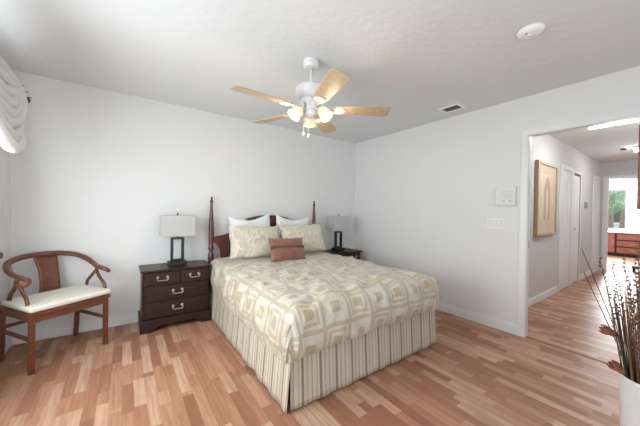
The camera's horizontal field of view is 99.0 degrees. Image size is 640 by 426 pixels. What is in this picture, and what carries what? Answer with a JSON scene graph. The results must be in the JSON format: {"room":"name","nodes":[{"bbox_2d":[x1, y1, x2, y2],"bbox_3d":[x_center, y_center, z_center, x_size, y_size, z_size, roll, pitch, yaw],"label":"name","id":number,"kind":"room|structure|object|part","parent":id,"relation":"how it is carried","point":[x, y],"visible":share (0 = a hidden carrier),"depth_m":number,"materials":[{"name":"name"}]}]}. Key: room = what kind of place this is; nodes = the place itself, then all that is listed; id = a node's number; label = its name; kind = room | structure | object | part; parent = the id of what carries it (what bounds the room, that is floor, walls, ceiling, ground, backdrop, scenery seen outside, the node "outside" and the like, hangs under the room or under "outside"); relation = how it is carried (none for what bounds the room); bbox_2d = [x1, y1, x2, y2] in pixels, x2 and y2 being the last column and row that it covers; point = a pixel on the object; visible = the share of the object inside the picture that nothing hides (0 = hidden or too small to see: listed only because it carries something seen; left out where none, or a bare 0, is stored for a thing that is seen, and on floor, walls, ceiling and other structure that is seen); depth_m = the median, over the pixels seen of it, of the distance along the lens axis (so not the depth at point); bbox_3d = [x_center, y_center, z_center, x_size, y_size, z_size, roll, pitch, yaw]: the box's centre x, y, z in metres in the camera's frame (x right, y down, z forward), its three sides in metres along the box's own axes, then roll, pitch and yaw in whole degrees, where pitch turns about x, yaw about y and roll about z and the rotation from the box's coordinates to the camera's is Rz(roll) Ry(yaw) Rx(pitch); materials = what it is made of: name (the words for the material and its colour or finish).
{"room":"bedroom","nodes":[
{"label":"bedroom","id":0,"kind":"room"},
{"bbox_2d":[0,55,11,338],"bbox_3d":[-1.374,-0.001,0.436,0.100,2.440,4.810,1,1,-36],"label":"wall","id":1,"kind":"structure","parent":0,"point":[5,229],"depth_m":2.34,"materials":[{"name":"white paint"}]},
{"bbox_2d":[4,336,11,353],"bbox_3d":[-1.344,1.169,0.474,0.015,0.102,4.796,1,1,-36],"label":"baseboard","id":2,"kind":"structure","parent":1,"relation":"attached to","point":[8,341],"depth_m":2.35,"materials":[{"name":"white paint"}]},
{"bbox_3d":[-1.619,-0.904,1.028,0.212,0.100,2.890,1,1,-36],"label":"curtain rod","id":3,"kind":"object","parent":1,"relation":"attached to","visible":0},
{"bbox_2d":[0,146,7,226],"bbox_3d":[-2.316,0.154,1.896,0.024,2.030,0.783,1,1,-36],"label":"sheer curtain","id":4,"kind":"object","parent":3,"relation":"hanging from","point":[3,153],"visible":0.59,"depth_m":2.13,"materials":[{"name":"white fabric"}]},
{"bbox_2d":[0,57,27,152],"bbox_3d":[-1.443,-0.655,0.992,0.167,0.603,2.742,1,1,-36],"label":"swag","id":5,"kind":"object","parent":3,"relation":"hanging from","point":[13,99],"visible":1,"depth_m":1.69,"materials":[{"name":"white fabric"}]},
{"bbox_2d":[10,70,355,332],"bbox_3d":[-1.107,-0.025,3.650,4.283,2.440,0.100,1,1,-36],"label":"wall","id":6,"kind":"structure","parent":0,"point":[96,173],"depth_m":2.96,"materials":[{"name":"white paint"}]},
{"bbox_2d":[12,312,137,344],"bbox_3d":[-1.087,1.145,3.620,4.103,0.102,0.015,1,1,-36],"label":"baseboard","id":7,"kind":"structure","parent":6,"relation":"attached to","point":[62,330],"depth_m":2.69,"materials":[{"name":"white paint"}]},
{"bbox_2d":[0,0,639,162],"bbox_3d":[4.342,-1.204,4.421,14.212,0.100,5.361,1,1,-36],"label":"ceiling","id":8,"kind":"structure","parent":0,"point":[416,59],"depth_m":2.05,"materials":[{"name":"white paint"}]},
{"bbox_2d":[230,57,390,136],"bbox_3d":[-0.107,-0.908,2.156,1.180,0.611,1.231,1,1,-36],"label":"ceiling fan","id":9,"kind":"object","parent":8,"relation":"hanging from","point":[311,94],"visible":1,"depth_m":2.12,"materials":[{"name":"beige wood"}]},
{"bbox_3d":[-0.400,-0.829,1.935,0.449,0.033,0.141,1,1,-36],"label":"blade","id":10,"kind":"part","parent":9,"relation":"part of","materials":[{"name":"brown wood"}]},
{"bbox_3d":[-0.410,-0.834,2.419,0.447,0.033,0.141,1,1,35],"label":"blade","id":11,"kind":"part","parent":9,"relation":"part of","materials":[{"name":"brown wood"}]},
{"bbox_3d":[-0.185,-0.778,2.117,0.125,0.128,0.105,1,1,-36],"label":"lamp shade","id":12,"kind":"part","parent":9,"relation":"part of","materials":[{"name":"white glass"}]},
{"bbox_3d":[-0.079,-0.778,2.319,0.111,0.128,0.119,1,1,-36],"label":"lamp shade","id":13,"kind":"part","parent":9,"relation":"part of","materials":[{"name":"white glass"}]},
{"bbox_3d":[0.043,-0.774,2.127,0.110,0.128,0.122,1,1,-36],"label":"lamp shade","id":14,"kind":"part","parent":9,"relation":"part of","materials":[{"name":"white glass"}]},
{"bbox_3d":[0.044,-0.827,2.575,0.141,0.033,0.447,1,1,17],"label":"blade","id":15,"kind":"part","parent":9,"relation":"part of","materials":[{"name":"brown wood"}]},
{"bbox_3d":[0.057,-0.820,1.798,0.141,0.033,0.447,1,1,-19],"label":"blade","id":16,"kind":"part","parent":9,"relation":"part of","materials":[{"name":"brown wood"}]},
{"bbox_3d":[0.333,-0.818,2.191,0.447,0.033,0.141,1,1,-1],"label":"blade","id":17,"kind":"part","parent":9,"relation":"part of","materials":[{"name":"brown wood"}]},
{"bbox_2d":[438,103,465,112],"bbox_3d":[1.495,-1.188,3.097,0.170,0.012,0.230,1,1,-36],"label":"ceiling vent","id":18,"kind":"object","parent":8,"relation":"in","point":[457,106],"visible":1,"depth_m":3.09,"materials":[{"name":"white plastic"}]},
{"bbox_2d":[517,22,545,39],"bbox_3d":[1.362,-1.163,1.765,0.148,0.042,0.148,1,1,-36],"label":"smoke detector","id":19,"kind":"object","parent":8,"relation":"attached to","point":[530,31],"visible":1,"depth_m":1.73,"materials":[{"name":"white plastic"}]},
{"bbox_2d":[589,119,639,128],"bbox_3d":[3.647,-1.116,3.289,0.200,0.080,0.580,1,1,-36],"label":"fluorescent light","id":20,"kind":"object","parent":8,"relation":"attached to","point":[634,120],"visible":0.23,"depth_m":3.32,"materials":[{"name":"white plastic"}]},
{"bbox_2d":[0,255,639,425],"bbox_3d":[4.171,1.333,4.447,14.012,0.100,5.210,1,1,-36],"label":"floor","id":21,"kind":"structure","parent":0,"point":[187,372],"depth_m":2.01,"materials":[{"name":"laminate"}]},
{"bbox_2d":[0,251,110,375],"bbox_3d":[-2.256,0.768,2.350,0.546,0.838,0.614,1,1,21],"label":"armchair","id":22,"kind":"object","parent":21,"relation":"on","point":[52,301],"visible":1,"depth_m":2.24,"materials":[{"name":"brown wood"}]},
{"bbox_3d":[-2.531,0.969,2.170,0.054,0.432,0.030,1,1,21],"label":"leg","id":23,"kind":"part","parent":22,"relation":"part of","materials":[{"name":"brown wood"}]},
{"bbox_3d":[-2.372,0.618,2.109,0.166,0.256,0.036,1,1,21],"label":"arm post","id":24,"kind":"part","parent":22,"relation":"part of","materials":[{"name":"brown wood"}]},
{"bbox_3d":[-2.129,0.976,2.014,0.032,0.430,0.032,1,1,21],"label":"leg","id":25,"kind":"part","parent":22,"relation":"part of","materials":[{"name":"brown wood"}]},
{"bbox_3d":[-2.233,0.748,2.322,0.476,0.027,0.550,1,1,21],"label":"seat frame","id":26,"kind":"part","parent":22,"relation":"part of","materials":[{"name":"brown wood"}]},
{"bbox_2d":[1,284,109,313],"bbox_3d":[-2.203,0.710,2.315,0.425,0.046,0.552,1,1,21],"label":"seat cushion","id":27,"kind":"object","parent":22,"relation":"on","point":[50,299],"depth_m":2.22,"materials":[{"name":"beige fabric"}]},
{"bbox_3d":[-2.281,0.451,2.359,0.479,0.204,0.614,1,1,21],"label":"crest rail","id":28,"kind":"part","parent":22,"relation":"part of","materials":[{"name":"brown wood"}]},
{"bbox_3d":[-2.351,0.968,2.636,0.054,0.432,0.030,1,1,21],"label":"leg","id":29,"kind":"part","parent":22,"relation":"part of","materials":[{"name":"brown wood"}]},
{"bbox_3d":[-2.180,0.617,2.607,0.166,0.256,0.036,1,1,21],"label":"arm post","id":30,"kind":"part","parent":22,"relation":"part of","materials":[{"name":"brown wood"}]},
{"bbox_3d":[-1.949,0.975,2.481,0.032,0.430,0.032,1,1,21],"label":"leg","id":31,"kind":"part","parent":22,"relation":"part of","materials":[{"name":"brown wood"}]},
{"bbox_2d":[138,260,210,334],"bbox_3d":[-1.589,0.882,3.001,0.665,0.620,0.388,1,1,-36],"label":"nightstand","id":32,"kind":"object","parent":21,"relation":"on","point":[172,294],"visible":1,"depth_m":2.86,"materials":[{"name":"brown wood"}]},
{"bbox_3d":[-1.609,0.669,2.793,0.311,0.126,0.026,1,1,-36],"label":"drawer","id":33,"kind":"part","parent":32,"relation":"part of","materials":[{"name":"brown wood"}]},
{"bbox_3d":[-1.501,0.982,2.877,0.590,0.155,0.026,1,1,-36],"label":"drawer","id":34,"kind":"part","parent":32,"relation":"part of","materials":[{"name":"brown wood"}]},
{"bbox_3d":[-1.498,0.819,2.876,0.590,0.148,0.026,1,1,-36],"label":"drawer","id":35,"kind":"part","parent":32,"relation":"part of","materials":[{"name":"brown wood"}]},
{"bbox_2d":[159,213,194,266],"bbox_3d":[-1.571,0.284,3.009,0.330,0.575,0.160,1,1,-36],"label":"table lamp","id":36,"kind":"object","parent":32,"relation":"on","point":[177,225],"visible":1,"depth_m":2.96,"materials":[{"name":"white fabric"}]},
{"bbox_3d":[-1.568,0.137,3.008,0.330,0.220,0.160,1,1,-36],"label":"lamp shade","id":37,"kind":"part","parent":36,"relation":"part of","materials":[{"name":"fabric"}]},
{"bbox_3d":[-1.573,0.397,3.010,0.132,0.260,0.040,1,1,-36],"label":"frame","id":38,"kind":"part","parent":36,"relation":"part of","materials":[{"name":"black metal"}]},
{"bbox_3d":[-1.365,0.671,2.968,0.269,0.126,0.026,1,1,-36],"label":"drawer","id":39,"kind":"part","parent":32,"relation":"part of","materials":[{"name":"brown wood"}]},
{"bbox_2d":[208,197,315,289],"bbox_3d":[-0.142,0.521,2.967,1.582,1.395,2.036,1,1,-36],"label":"bed","id":40,"kind":"object","parent":21,"relation":"on","point":[223,242],"visible":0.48,"depth_m":3.38,"materials":[{"name":"brown wood"}]},
{"bbox_3d":[-1.328,0.496,3.324,0.072,1.395,0.072,1,1,-36],"label":"bed post","id":41,"kind":"part","parent":40,"relation":"part of","materials":[{"name":"brown wood"}]},
{"bbox_3d":[-0.712,0.350,3.763,1.450,0.642,0.032,1,1,-36],"label":"headboard","id":42,"kind":"part","parent":40,"relation":"part of","materials":[{"name":"brown wood"}]},
{"bbox_3d":[-0.102,0.510,4.205,0.072,1.395,0.072,1,1,-36],"label":"bed post","id":43,"kind":"part","parent":40,"relation":"part of","materials":[{"name":"brown wood"}]},
{"bbox_2d":[209,282,435,413],"bbox_3d":[-0.107,0.978,2.897,1.616,0.465,1.935,1,1,-36],"label":"bed skirt","id":44,"kind":"object","parent":40,"relation":"hanging from","point":[314,376],"visible":0.4,"depth_m":2.03,"materials":[{"name":"fabric"}]},
{"bbox_3d":[-0.747,0.971,2.443,0.046,0.465,1.925,1,1,-36],"label":"panel","id":45,"kind":"part","parent":44,"relation":"part of","materials":[{"name":"fabric"}]},
{"bbox_3d":[0.460,0.995,2.142,1.575,0.464,0.045,1,1,-36],"label":"foot panel","id":46,"kind":"part","parent":44,"relation":"part of","materials":[{"name":"fabric"}]},
{"bbox_2d":[209,251,438,365],"bbox_3d":[-0.102,0.721,2.872,1.671,0.403,2.053,1,1,-36],"label":"comforter","id":47,"kind":"object","parent":40,"relation":"on","point":[315,303],"visible":0.89,"depth_m":2.10,"materials":[{"name":"beige fabric"}]},
{"bbox_2d":[228,211,269,226],"bbox_3d":[-0.880,0.253,3.529,0.604,0.553,0.120,1,1,-35],"label":"pillow","id":48,"kind":"object","parent":47,"relation":"on","point":[263,221],"visible":0.36,"depth_m":3.51,"materials":[{"name":"white fabric"}]},
{"bbox_2d":[228,226,278,258],"bbox_3d":[-0.761,0.335,3.240,0.650,0.373,0.217,1,1,-34],"label":"pillow sham","id":49,"kind":"object","parent":47,"relation":"on","point":[246,241],"visible":0.85,"depth_m":3.14,"materials":[{"name":"beige fabric"}]},
{"bbox_2d":[268,237,305,261],"bbox_3d":[-0.374,0.417,3.145,0.459,0.268,0.178,1,1,-36],"label":"accent pillow","id":50,"kind":"object","parent":47,"relation":"on","point":[282,249],"visible":1,"depth_m":3.08,"materials":[{"name":"fabric"}]},
{"bbox_2d":[276,214,308,237],"bbox_3d":[-0.401,0.267,3.872,0.579,0.522,0.119,1,1,-37],"label":"pillow","id":51,"kind":"object","parent":47,"relation":"on","point":[280,221],"visible":0.35,"depth_m":3.79,"materials":[{"name":"white fabric"}]},
{"bbox_2d":[279,224,325,251],"bbox_3d":[-0.218,0.341,3.633,0.675,0.385,0.214,1,1,-37],"label":"pillow sham","id":52,"kind":"object","parent":47,"relation":"on","point":[312,237],"visible":0.83,"depth_m":3.60,"materials":[{"name":"beige fabric"}]},
{"bbox_2d":[318,248,361,258],"bbox_3d":[0.302,0.904,4.322,0.665,0.620,0.388,1,1,-36],"label":"nightstand","id":53,"kind":"object","parent":21,"relation":"on","point":[347,252],"visible":0.16,"depth_m":4.25,"materials":[{"name":"brown wood"}]},
{"bbox_2d":[327,214,349,250],"bbox_3d":[0.292,0.306,4.329,0.330,0.575,0.160,1,1,-36],"label":"table lamp","id":54,"kind":"object","parent":53,"relation":"on","point":[334,223],"visible":1,"depth_m":4.28,"materials":[{"name":"white fabric"}]},
{"bbox_3d":[0.290,0.418,4.330,0.132,0.260,0.040,1,1,-36],"label":"frame","id":55,"kind":"part","parent":54,"relation":"part of","materials":[{"name":"black metal"}]},
{"bbox_3d":[0.295,0.158,4.327,0.330,0.220,0.160,1,1,-36],"label":"lamp shade","id":56,"kind":"part","parent":54,"relation":"part of","materials":[{"name":"fabric"}]},
{"bbox_3d":[0.526,0.694,4.289,0.269,0.126,0.026,1,1,-36],"label":"drawer","id":57,"kind":"part","parent":53,"relation":"part of","materials":[{"name":"brown wood"}]},
{"bbox_2d":[526,336,608,363],"bbox_3d":[2.314,1.264,2.476,0.030,0.006,0.744,1,1,-36],"label":"trim","id":58,"kind":"structure","parent":21,"relation":"on","point":[526,336],"depth_m":2.50,"materials":[{"name":"brown wood"}]},
{"bbox_2d":[607,231,639,257],"bbox_3d":[9.579,0.966,8.222,0.450,0.760,1.890,1,1,-36],"label":"cabinet","id":59,"kind":"object","parent":21,"relation":"on","point":[620,243],"visible":0.65,"depth_m":8.33,"materials":[{"name":"brown wood"}]},
{"bbox_3d":[9.024,0.932,8.661,0.020,0.580,0.430,1,1,-36],"label":"door","id":60,"kind":"part","parent":59,"relation":"part of","materials":[{"name":"brown wood"}]},
{"bbox_2d":[608,231,639,233],"bbox_3d":[9.589,0.606,8.222,0.440,0.040,1.890,1,1,-36],"label":"countertop","id":61,"kind":"structure","parent":59,"relation":"on","point":[608,231],"depth_m":8.34,"materials":[{"name":"white stone"}]},
{"bbox_3d":[9.368,0.945,8.181,0.020,0.165,0.650,1,1,-36],"label":"drawer","id":62,"kind":"part","parent":59,"relation":"part of","materials":[{"name":"brown wood"}]},
{"bbox_3d":[9.372,0.738,8.179,0.020,0.170,0.650,1,1,-36],"label":"drawer","id":63,"kind":"part","parent":59,"relation":"part of","materials":[{"name":"brown wood"}]},
{"bbox_3d":[9.365,1.150,8.183,0.020,0.165,0.650,1,1,-36],"label":"drawer","id":64,"kind":"part","parent":59,"relation":"part of","materials":[{"name":"brown wood"}]},
{"bbox_2d":[618,373,639,425],"bbox_3d":[1.484,1.005,1.217,0.218,0.517,0.218,1,1,-36],"label":"floor vase","id":65,"kind":"object","parent":21,"relation":"on","point":[629,390],"visible":0.71,"depth_m":1.22,"materials":[{"name":"white ceramic"}]},
{"bbox_2d":[584,273,621,356],"bbox_3d":[1.416,0.634,1.325,0.006,0.656,0.214,1,1,-34],"label":"reed","id":66,"kind":"object","parent":65,"relation":"in","point":[584,273],"visible":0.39,"depth_m":1.36,"materials":[{"name":"brown plant"}]},
{"bbox_2d":[582,249,630,377],"bbox_3d":[1.403,0.574,1.317,0.006,0.776,0.220,1,1,-40],"label":"reed","id":67,"kind":"object","parent":65,"relation":"in","point":[582,249],"visible":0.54,"depth_m":1.34,"materials":[{"name":"brown plant"}]},
{"bbox_2d":[598,257,625,362],"bbox_3d":[1.420,0.591,1.292,0.023,0.744,0.159,1,1,-38],"label":"reed","id":68,"kind":"object","parent":65,"relation":"in","point":[601,257],"visible":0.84,"depth_m":1.32,"materials":[{"name":"brown plant"}]},
{"bbox_2d":[604,277,621,365],"bbox_3d":[1.398,0.668,1.275,0.124,0.788,0.013,1,1,33],"label":"reed","id":69,"kind":"object","parent":65,"relation":"in","point":[604,277],"visible":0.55,"depth_m":1.28,"materials":[{"name":"brown plant"}]},
{"bbox_2d":[598,324,630,379],"bbox_3d":[1.390,0.698,1.272,0.138,0.328,0.044,1,1,39],"label":"flower","id":70,"kind":"object","parent":65,"relation":"in","point":[606,330],"visible":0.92,"depth_m":1.28,"materials":[{"name":"brown plant"}]},
{"bbox_3d":[1.419,0.717,1.260,0.077,0.292,0.006,1,1,29],"label":"stem","id":71,"kind":"part","parent":70,"relation":"part of","materials":[{"name":"brown plant"}]},
{"bbox_2d":[607,359,627,377],"bbox_3d":[1.394,0.784,1.248,0.119,0.199,0.044,1,1,33],"label":"flower","id":72,"kind":"object","parent":65,"relation":"in","point":[614,365],"visible":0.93,"depth_m":1.25,"materials":[{"name":"brown plant"}]},
{"bbox_2d":[611,307,623,374],"bbox_3d":[1.431,0.749,1.291,0.019,0.628,0.100,1,1,-36],"label":"reed","id":73,"kind":"object","parent":65,"relation":"in","point":[612,307],"visible":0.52,"depth_m":1.30,"materials":[{"name":"brown plant"}]},
{"bbox_2d":[613,296,625,368],"bbox_3d":[1.400,0.723,1.249,0.102,0.678,0.005,1,1,21],"label":"reed","id":74,"kind":"object","parent":65,"relation":"in","point":[613,296],"visible":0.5,"depth_m":1.26,"materials":[{"name":"brown plant"}]},
{"bbox_2d":[612,285,627,375],"bbox_3d":[1.450,0.706,1.297,0.027,0.714,0.101,1,1,-36],"label":"reed","id":75,"kind":"object","parent":65,"relation":"in","point":[612,285],"visible":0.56,"depth_m":1.32,"materials":[{"name":"brown plant"}]},
{"bbox_2d":[613,298,626,376],"bbox_3d":[1.387,0.724,1.239,0.111,0.676,0.005,1,1,13],"label":"reed","id":76,"kind":"object","parent":65,"relation":"in","point":[613,298],"visible":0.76,"depth_m":1.24,"materials":[{"name":"brown plant"}]},
{"bbox_2d":[612,271,628,378],"bbox_3d":[1.408,0.661,1.259,0.108,0.803,0.005,1,1,29],"label":"reed","id":77,"kind":"object","parent":65,"relation":"in","point":[612,271],"visible":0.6,"depth_m":1.26,"materials":[{"name":"plant"}]},
{"bbox_2d":[616,274,626,316],"bbox_3d":[1.462,0.679,1.294,0.029,0.768,0.097,1,1,-32],"label":"reed","id":78,"kind":"object","parent":65,"relation":"in","point":[616,274],"visible":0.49,"depth_m":1.32,"materials":[{"name":"plant"}]},
{"bbox_2d":[611,262,634,381],"bbox_3d":[1.444,0.600,1.287,0.024,0.726,0.120,1,1,-26],"label":"reed","id":79,"kind":"object","parent":65,"relation":"in","point":[612,268],"visible":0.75,"depth_m":1.31,"materials":[{"name":"plant"}]},
{"bbox_2d":[621,319,629,371],"bbox_3d":[1.482,0.769,1.309,0.013,0.589,0.091,1,1,-4],"label":"reed","id":80,"kind":"object","parent":65,"relation":"in","point":[621,319],"visible":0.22,"depth_m":1.32,"materials":[{"name":"brown plant"}]},
{"bbox_2d":[621,303,630,376],"bbox_3d":[1.431,0.742,1.257,0.076,0.642,0.006,1,1,36],"label":"reed","id":81,"kind":"object","parent":65,"relation":"in","point":[621,303],"visible":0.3,"depth_m":1.27,"materials":[{"name":"brown plant"}]},
{"bbox_2d":[623,267,629,330],"bbox_3d":[1.443,0.654,1.260,0.078,0.818,0.005,2,1,44],"label":"reed","id":82,"kind":"object","parent":65,"relation":"in","point":[623,267],"visible":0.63,"depth_m":1.27,"materials":[{"name":"brown plant"}]},
{"bbox_2d":[622,258,632,321],"bbox_3d":[1.479,0.640,1.289,0.035,0.847,0.091,1,1,-24],"label":"reed","id":83,"kind":"object","parent":65,"relation":"in","point":[622,258],"visible":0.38,"depth_m":1.31,"materials":[{"name":"brown plant"}]},
{"bbox_2d":[622,294,633,378],"bbox_3d":[1.412,0.705,1.237,0.087,0.716,0.012,1,1,16],"label":"reed","id":84,"kind":"object","parent":65,"relation":"in","point":[622,294],"visible":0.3,"depth_m":1.24,"materials":[{"name":"brown plant"}]},
{"bbox_2d":[623,281,633,375],"bbox_3d":[1.496,0.695,1.309,0.014,0.736,0.103,1,1,4],"label":"reed","id":85,"kind":"object","parent":65,"relation":"in","point":[623,281],"visible":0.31,"depth_m":1.32,"materials":[{"name":"brown plant"}]},
{"bbox_2d":[623,307,633,380],"bbox_3d":[1.391,0.731,1.216,0.102,0.663,0.011,1,1,1],"label":"reed","id":86,"kind":"object","parent":65,"relation":"in","point":[630,364],"visible":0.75,"depth_m":1.22,"materials":[{"name":"brown plant"}]},
{"bbox_2d":[624,255,636,382],"bbox_3d":[1.431,0.578,1.247,0.080,0.770,0.020,1,1,25],"label":"reed","id":87,"kind":"object","parent":65,"relation":"in","point":[624,255],"visible":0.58,"depth_m":1.25,"materials":[{"name":"brown plant"}]},
{"bbox_2d":[628,316,635,381],"bbox_3d":[1.432,0.761,1.240,0.061,0.604,0.012,1,1,24],"label":"reed","id":88,"kind":"object","parent":65,"relation":"in","point":[628,316],"visible":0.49,"depth_m":1.24,"materials":[{"name":"brown plant"}]},
{"bbox_2d":[626,289,638,383],"bbox_3d":[1.399,0.698,1.206,0.106,0.730,0.030,1,1,-1],"label":"reed","id":89,"kind":"object","parent":65,"relation":"in","point":[630,290],"visible":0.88,"depth_m":1.21,"materials":[{"name":"brown plant"}]},
{"bbox_2d":[626,276,638,379],"bbox_3d":[1.409,0.673,1.225,0.098,0.780,0.025,1,1,-1],"label":"reed","id":90,"kind":"object","parent":65,"relation":"in","point":[626,276],"visible":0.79,"depth_m":1.22,"materials":[{"name":"brown plant"}]},
{"bbox_2d":[628,298,639,383],"bbox_3d":[1.392,0.717,1.190,0.112,0.691,0.030,1,1,-3],"label":"reed","id":91,"kind":"object","parent":65,"relation":"in","point":[635,349],"visible":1,"depth_m":1.19,"materials":[{"name":"brown plant"}]},
{"bbox_2d":[633,259,638,319],"bbox_3d":[1.485,0.638,1.270,0.027,0.851,0.070,1,1,13],"label":"reed","id":92,"kind":"object","parent":65,"relation":"in","point":[635,281],"visible":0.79,"depth_m":1.28,"materials":[{"name":"brown plant"}]},
{"bbox_2d":[633,294,639,377],"bbox_3d":[1.432,0.713,1.228,0.066,0.701,0.029,1,1,6],"label":"reed","id":93,"kind":"object","parent":65,"relation":"in","point":[635,302],"visible":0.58,"depth_m":1.23,"materials":[{"name":"brown plant"}]},
{"bbox_2d":[635,242,639,350],"bbox_3d":[1.476,0.550,1.262,0.028,0.827,0.049,1,1,3],"label":"reed","id":94,"kind":"object","parent":65,"relation":"in","point":[637,259],"visible":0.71,"depth_m":1.27,"materials":[{"name":"brown plant"}]},
{"bbox_2d":[636,305,639,363],"bbox_3d":[1.392,0.728,1.184,0.106,0.670,0.027,1,1,-28],"label":"reed","id":95,"kind":"object","parent":65,"relation":"in","point":[637,305],"visible":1,"depth_m":1.17,"materials":[{"name":"brown plant"}]},
{"bbox_2d":[631,265,639,271],"bbox_3d":[7.153,1.257,6.050,0.200,0.130,0.320,1,1,-36],"label":"stool","id":96,"kind":"object","parent":21,"relation":"on","point":[632,266],"visible":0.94,"depth_m":6.10,"materials":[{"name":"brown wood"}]},
{"bbox_2d":[354,66,639,324],"bbox_3d":[2.037,0.038,2.886,0.065,2.440,4.810,1,1,-36],"label":"wall","id":97,"kind":"structure","parent":0,"point":[425,195],"depth_m":3.28,"materials":[{"name":"white paint"}]},
{"bbox_2d":[437,302,517,335],"bbox_3d":[1.308,1.186,3.815,0.015,0.102,2.492,1,1,-36],"label":"baseboard","id":98,"kind":"structure","parent":97,"relation":"attached to","point":[482,319],"depth_m":3.10,"materials":[{"name":"white paint"}]},
{"bbox_2d":[487,218,502,228],"bbox_3d":[1.915,0.114,2.991,0.010,0.112,0.156,1,1,-36],"label":"light switch","id":99,"kind":"object","parent":97,"relation":"attached to","point":[496,223],"visible":1,"depth_m":2.98,"materials":[{"name":"white plastic"}]},
{"bbox_2d":[496,186,516,205],"bbox_3d":[1.970,-0.180,2.894,0.039,0.200,0.186,1,1,-36],"label":"door chime","id":100,"kind":"object","parent":97,"relation":"attached to","point":[505,196],"visible":1,"depth_m":2.88,"materials":[{"name":"white paint"}]},
{"bbox_2d":[517,108,639,367],"bbox_3d":[2.333,0.215,2.465,0.081,2.105,0.885,1,1,-36],"label":"trim","id":101,"kind":"structure","parent":97,"relation":"attached to","point":[526,147],"depth_m":2.76,"materials":[{"name":"white paint"}]},
{"bbox_2d":[528,134,600,298],"bbox_3d":[4.113,0.060,4.662,5.379,2.440,0.100,1,1,-36],"label":"wall","id":102,"kind":"structure","parent":0,"point":[543,255],"depth_m":4.30,"materials":[{"name":"white paint"}]},
{"bbox_2d":[528,286,557,306],"bbox_3d":[2.887,1.215,3.736,2.329,0.102,0.015,1,1,-36],"label":"baseboard","id":103,"kind":"structure","parent":102,"relation":"attached to","point":[547,293],"depth_m":3.99,"materials":[{"name":"white paint"}]},
{"bbox_2d":[533,160,557,236],"bbox_3d":[3.307,-0.199,3.988,0.870,1.050,0.045,1,1,-36],"label":"framed picture","id":104,"kind":"object","parent":102,"relation":"attached to","point":[546,174],"visible":1,"depth_m":3.93,"materials":[{"name":"brown wood"}]},
{"bbox_2d":[557,164,573,291],"bbox_3d":[4.160,0.244,4.626,0.710,2.075,0.020,1,1,-36],"label":"door","id":105,"kind":"structure","parent":102,"relation":"in","point":[566,178],"depth_m":4.61,"materials":[{"name":"white paint"}]},
{"bbox_2d":[571,170,581,284],"bbox_3d":[4.705,0.263,4.999,0.580,2.050,0.050,1,1,-36],"label":"door","id":106,"kind":"structure","parent":102,"relation":"in","point":[577,176],"depth_m":5.01,"materials":[{"name":"white paint"}]},
{"bbox_2d":[579,270,590,280],"bbox_3d":[5.323,1.243,5.486,0.970,0.102,0.015,1,1,-36],"label":"baseboard","id":107,"kind":"structure","parent":102,"relation":"attached to","point":[587,273],"depth_m":5.45,"materials":[{"name":"white paint"}]},
{"bbox_2d":[591,175,600,273],"bbox_3d":[6.021,0.250,5.962,0.650,2.105,0.020,1,1,-36],"label":"door","id":108,"kind":"structure","parent":102,"relation":"in","point":[596,184],"depth_m":5.94,"materials":[{"name":"white paint"}]},
{"bbox_2d":[598,159,637,270],"bbox_3d":[6.739,0.098,5.702,0.100,2.440,4.400,1,1,-36],"label":"wall","id":109,"kind":"structure","parent":0,"point":[628,167],"depth_m":6.04,"materials":[{"name":"white paint"}]},
{"bbox_2d":[601,174,637,271],"bbox_3d":[6.681,0.251,5.772,0.130,2.130,0.995,1,1,-36],"label":"trim","id":110,"kind":"structure","parent":109,"relation":"attached to","point":[605,209],"depth_m":6.10,"materials":[{"name":"white paint"}]},
{"bbox_2d":[608,178,638,231],"bbox_3d":[10.190,0.138,8.181,0.100,2.440,4.400,1,1,-36],"label":"wall","id":111,"kind":"structure","parent":0,"point":[618,183],"depth_m":8.79,"materials":[{"name":"white paint"}]},
{"bbox_2d":[608,187,625,229],"bbox_3d":[9.750,-0.136,8.782,0.060,1.360,1.400,1,1,-36],"label":"window","id":112,"kind":"structure","parent":111,"relation":"in","point":[617,196],"depth_m":8.88,"materials":[{"name":"clear glass"}]},
{"bbox_3d":[9.750,-0.859,8.594,0.152,0.023,1.780,1,1,-36],"label":"rail","id":113,"kind":"object","parent":111,"relation":"attached to","visible":0},
{"bbox_2d":[625,185,639,231],"bbox_3d":[9.900,-0.139,8.262,0.061,1.420,0.880,1,1,-36],"label":"lace curtain","id":114,"kind":"object","parent":113,"relation":"hanging from","point":[632,216],"visible":0.93,"depth_m":8.52,"materials":[{"name":"white fabric"}]},
{"bbox_3d":[4.811,0.081,3.690,5.379,2.440,0.100,1,1,-36],"label":"wall","id":115,"kind":"structure","parent":0,"visible":0},
{"bbox_2d":[637,124,639,209],"bbox_3d":[2.869,-0.377,2.389,0.560,0.700,0.068,1,1,-36],"label":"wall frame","id":116,"kind":"object","parent":115,"relation":"attached to","point":[638,179],"visible":1,"depth_m":2.25,"materials":[{"name":"brown wood"}]}
]}

